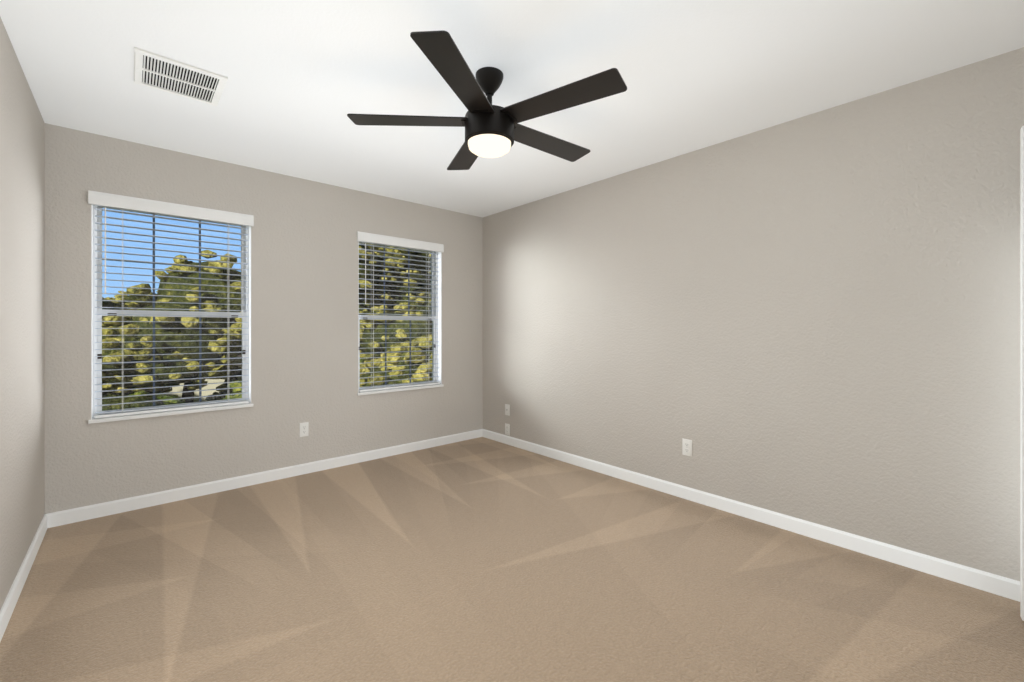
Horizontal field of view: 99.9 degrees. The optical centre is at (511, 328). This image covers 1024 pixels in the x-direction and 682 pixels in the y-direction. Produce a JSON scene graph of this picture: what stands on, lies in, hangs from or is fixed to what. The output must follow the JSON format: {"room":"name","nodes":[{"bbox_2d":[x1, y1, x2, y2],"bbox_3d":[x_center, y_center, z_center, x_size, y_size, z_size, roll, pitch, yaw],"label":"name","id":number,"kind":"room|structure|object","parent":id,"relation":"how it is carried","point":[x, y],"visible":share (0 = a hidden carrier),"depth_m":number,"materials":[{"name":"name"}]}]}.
{"room":"empty bedroom","nodes":[
{"label":"empty bedroom","id":0,"kind":"room"},
{"bbox_2d":[0,17,44,609],"bbox_3d":[-1.268,-0.018,0.736,0.150,2.440,4.825,0,0,-42],"label":"wall","id":1,"kind":"structure","parent":0,"point":[22,318],"depth_m":2.02,"materials":[{"name":"paint"}]},
{"bbox_2d":[0,513,51,641],"bbox_3d":[-1.257,1.160,0.846,0.013,0.085,4.675,0,0,-42],"label":"baseboard","id":2,"kind":"structure","parent":1,"relation":"attached to","point":[9,604],"depth_m":1.99,"materials":[{"name":"white wood"}]},
{"bbox_2d":[45,123,482,513],"bbox_3d":[-1.621,-0.018,3.750,3.625,2.440,0.150,0,0,-42],"label":"wall","id":3,"kind":"structure","parent":0,"point":[304,305],"depth_m":3.38,"materials":[{"name":"paint"}]},
{"bbox_2d":[91,204,250,418],"bbox_3d":[-2.383,-0.125,3.070,0.882,1.445,0.144,0,0,-42],"label":"window","id":4,"kind":"structure","parent":3,"relation":"in","point":[246,343],"depth_m":3.02,"materials":[{"name":"white plastic"}]},
{"bbox_2d":[95,205,248,417],"bbox_3d":[-2.351,-0.134,3.034,0.850,1.415,0.072,0,0,-42],"label":"window blind","id":5,"kind":"object","parent":4,"relation":"attached to","point":[122,413],"visible":0.94,"depth_m":2.99,"materials":[{"name":"white plastic"}]},
{"bbox_2d":[88,190,253,226],"bbox_3d":[-2.327,-0.828,3.007,0.906,0.084,0.020,0,0,-42],"label":"blind valance","id":6,"kind":"object","parent":5,"relation":"attached to","point":[131,203],"visible":1,"depth_m":2.96,"materials":[{"name":"white"}]},
{"bbox_2d":[88,403,253,423],"bbox_3d":[-2.352,0.588,3.035,0.906,0.024,0.096,0,0,-42],"label":"window sill","id":7,"kind":"structure","parent":3,"relation":"attached to","point":[137,416],"depth_m":2.95,"materials":[{"name":"white wood"}]},
{"bbox_2d":[52,429,483,526],"bbox_3d":[-1.565,1.160,3.690,3.270,0.085,0.013,0,0,-42],"label":"baseboard","id":8,"kind":"structure","parent":3,"relation":"attached to","point":[64,517],"depth_m":3.23,"materials":[{"name":"white wood"}]},
{"bbox_2d":[299,422,308,436],"bbox_3d":[-1.719,0.837,3.557,0.070,0.115,0.006,0,0,-42],"label":"electrical outlet","id":9,"kind":"object","parent":3,"relation":"attached to","point":[303,429],"visible":1,"depth_m":3.56,"materials":[{"name":"white plastic"}]},
{"bbox_2d":[358,241,441,392],"bbox_3d":[-1.102,-0.125,4.208,0.875,1.445,0.144,0,0,-42],"label":"window","id":10,"kind":"structure","parent":3,"relation":"in","point":[436,334],"depth_m":4.33,"materials":[{"name":"white plastic"}]},
{"bbox_2d":[359,241,439,391],"bbox_3d":[-1.070,-0.134,4.172,0.843,1.415,0.072,0,0,-42],"label":"window blind","id":11,"kind":"object","parent":10,"relation":"attached to","point":[373,357],"visible":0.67,"depth_m":4.12,"materials":[{"name":"white plastic"}]},
{"bbox_2d":[357,231,443,252],"bbox_3d":[-1.046,-0.828,4.145,0.899,0.084,0.020,0,0,-42],"label":"blind valance","id":12,"kind":"object","parent":11,"relation":"attached to","point":[392,241],"visible":0.91,"depth_m":4.10,"materials":[{"name":"white"}]},
{"bbox_2d":[357,384,443,395],"bbox_3d":[-1.071,0.588,4.173,0.899,0.024,0.096,0,0,-42],"label":"window sill","id":13,"kind":"structure","parent":3,"relation":"attached to","point":[398,389],"depth_m":4.12,"materials":[{"name":"white wood"}]},
{"bbox_2d":[0,437,1023,681],"bbox_3d":[-0.019,1.262,1.946,3.625,0.120,4.975,0,0,-42],"label":"floor","id":14,"kind":"structure","parent":0,"point":[482,559],"depth_m":1.95,"materials":[{"name":"beige carpet"}]},
{"bbox_2d":[0,0,1023,217],"bbox_3d":[-0.019,-1.298,1.946,3.625,0.120,4.975,0,0,-42],"label":"ceiling","id":15,"kind":"structure","parent":0,"point":[305,77],"depth_m":2.06,"materials":[{"name":"white paint"}]},
{"bbox_2d":[134,47,227,106],"bbox_3d":[-1.647,-1.232,2.137,0.346,0.010,0.356,0,0,-42],"label":"ceiling vent","id":16,"kind":"object","parent":15,"relation":"in","point":[163,73],"visible":1,"depth_m":2.12,"materials":[{"name":"white metal"}]},
{"bbox_2d":[347,30,626,169],"bbox_3d":[-0.076,-1.047,2.119,1.258,0.380,1.299,0,0,-42],"label":"ceiling fan","id":17,"kind":"object","parent":15,"relation":"hanging from","point":[493,131],"visible":1,"depth_m":1.99,"materials":[{"name":"black metal"}]},
{"bbox_2d":[483,47,1023,580],"bbox_3d":[1.330,-0.018,3.043,0.150,2.440,4.825,0,0,-42],"label":"wall","id":18,"kind":"structure","parent":0,"point":[813,317],"depth_m":2.50,"materials":[{"name":"paint"}]},
{"bbox_2d":[505,404,509,415],"bbox_3d":[-0.053,0.847,4.476,0.016,0.115,0.070,0,0,-42],"label":"outlet plate","id":19,"kind":"object","parent":18,"relation":"attached to","point":[507,409],"visible":1,"depth_m":4.47,"materials":[{"name":"white plastic"}]},
{"bbox_2d":[505,423,509,435],"bbox_3d":[-0.050,1.050,4.479,0.006,0.115,0.070,0,0,-42],"label":"electrical outlet","id":20,"kind":"object","parent":18,"relation":"attached to","point":[507,429],"visible":1,"depth_m":4.47,"materials":[{"name":"white plastic"}]},
{"bbox_2d":[682,438,691,456],"bbox_3d":[1.235,0.840,3.033,0.006,0.115,0.070,0,0,-42],"label":"electrical outlet","id":21,"kind":"object","parent":18,"relation":"attached to","point":[686,447],"visible":1,"depth_m":3.03,"materials":[{"name":"white plastic"}]},
{"bbox_2d":[484,429,1019,601],"bbox_3d":[1.219,1.160,3.045,0.013,0.085,4.675,0,0,-42],"label":"baseboard","id":22,"kind":"structure","parent":18,"relation":"attached to","point":[1002,586],"depth_m":2.49,"materials":[{"name":"white wood"}]},
{"bbox_3d":[1.583,-0.018,0.141,3.325,2.440,0.150,0,0,-42],"label":"wall","id":23,"kind":"structure","parent":0,"visible":0},
{"bbox_2d":[1020,126,1023,620],"bbox_3d":[2.368,0.182,1.484,0.201,2.013,0.795,0,0,-42],"label":"door","id":24,"kind":"structure","parent":23,"relation":"in","point":[1022,372],"depth_m":1.75,"materials":[{"name":"white"}]},
{"label":"outside","id":25,"kind":"structure","parent":0,"visible":0},
{"bbox_3d":[-31.627,4.203,35.042,120.000,0.200,85.595,0,0,-42],"label":"ground","id":26,"kind":"structure","parent":25,"visible":0},
{"bbox_2d":[104,290,157,307],"bbox_3d":[-20.254,0.410,26.735,7.896,7.384,8.221,0,0,-42],"label":"tree","id":27,"kind":"object","parent":26,"relation":"on","point":[129,298],"depth_m":23.13,"materials":[{"name":"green plant"}]},
{"bbox_2d":[102,382,176,400],"bbox_3d":[-11.949,1.943,10.748,5.789,4.319,5.232,0,0,-42],"label":"tree","id":28,"kind":"object","parent":26,"relation":"on","point":[114,394],"depth_m":10.67,"materials":[{"name":"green plant"}]},
{"bbox_2d":[102,390,185,410],"bbox_3d":[-6.844,2.539,7.051,4.314,3.127,3.797,0,0,-42],"label":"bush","id":29,"kind":"object","parent":26,"relation":"on","point":[146,398],"depth_m":6.88,"materials":[{"name":"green plant"}]},
{"bbox_2d":[102,250,241,402],"bbox_3d":[-8.748,1.072,11.369,6.357,6.061,6.685,0,0,-42],"label":"tree","id":30,"kind":"object","parent":26,"relation":"on","point":[160,345],"depth_m":9.35,"materials":[{"name":"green plant"}]},
{"bbox_2d":[134,309,241,401],"bbox_3d":[-16.264,1.653,16.986,12.000,4.900,8.000,0,0,-42],"label":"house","id":31,"kind":"structure","parent":26,"relation":"on","point":[205,393],"depth_m":16.42,"materials":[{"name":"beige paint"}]},
{"bbox_2d":[205,365,241,400],"bbox_3d":[-5.312,1.801,12.141,5.268,4.604,5.065,0,0,-42],"label":"tree","id":32,"kind":"object","parent":26,"relation":"on","point":[223,391],"depth_m":11.46,"materials":[{"name":"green plant"}]},
{"bbox_2d":[221,357,364,399],"bbox_3d":[-3.890,2.296,8.599,4.578,3.612,5.070,0,0,-42],"label":"tree","id":33,"kind":"object","parent":26,"relation":"on","point":[236,390],"depth_m":8.91,"materials":[{"name":"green plant"}]},
{"bbox_2d":[359,302,372,314],"bbox_3d":[-12.762,0.239,33.735,6.406,7.728,6.855,0,0,-42],"label":"tree","id":34,"kind":"object","parent":26,"relation":"on","point":[367,305],"depth_m":31.63,"materials":[{"name":"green plant"}]},
{"bbox_2d":[359,243,430,315],"bbox_3d":[-4.159,-0.869,15.931,8.114,9.942,8.619,0,0,-42],"label":"tree","id":35,"kind":"object","parent":26,"relation":"on","point":[420,306],"depth_m":14.59,"materials":[{"name":"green plant"}]},
{"bbox_2d":[359,302,431,364],"bbox_3d":[-3.436,1.730,10.443,4.479,4.745,3.297,0,0,-42],"label":"tree","id":36,"kind":"object","parent":26,"relation":"on","point":[381,333],"depth_m":9.70,"materials":[{"name":"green plant"}]},
{"bbox_2d":[360,334,431,386],"bbox_3d":[-1.537,2.106,9.776,4.642,3.992,3.712,0,0,-42],"label":"tree","id":37,"kind":"object","parent":26,"relation":"on","point":[402,348],"depth_m":8.42,"materials":[{"name":"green plant"}]}
]}

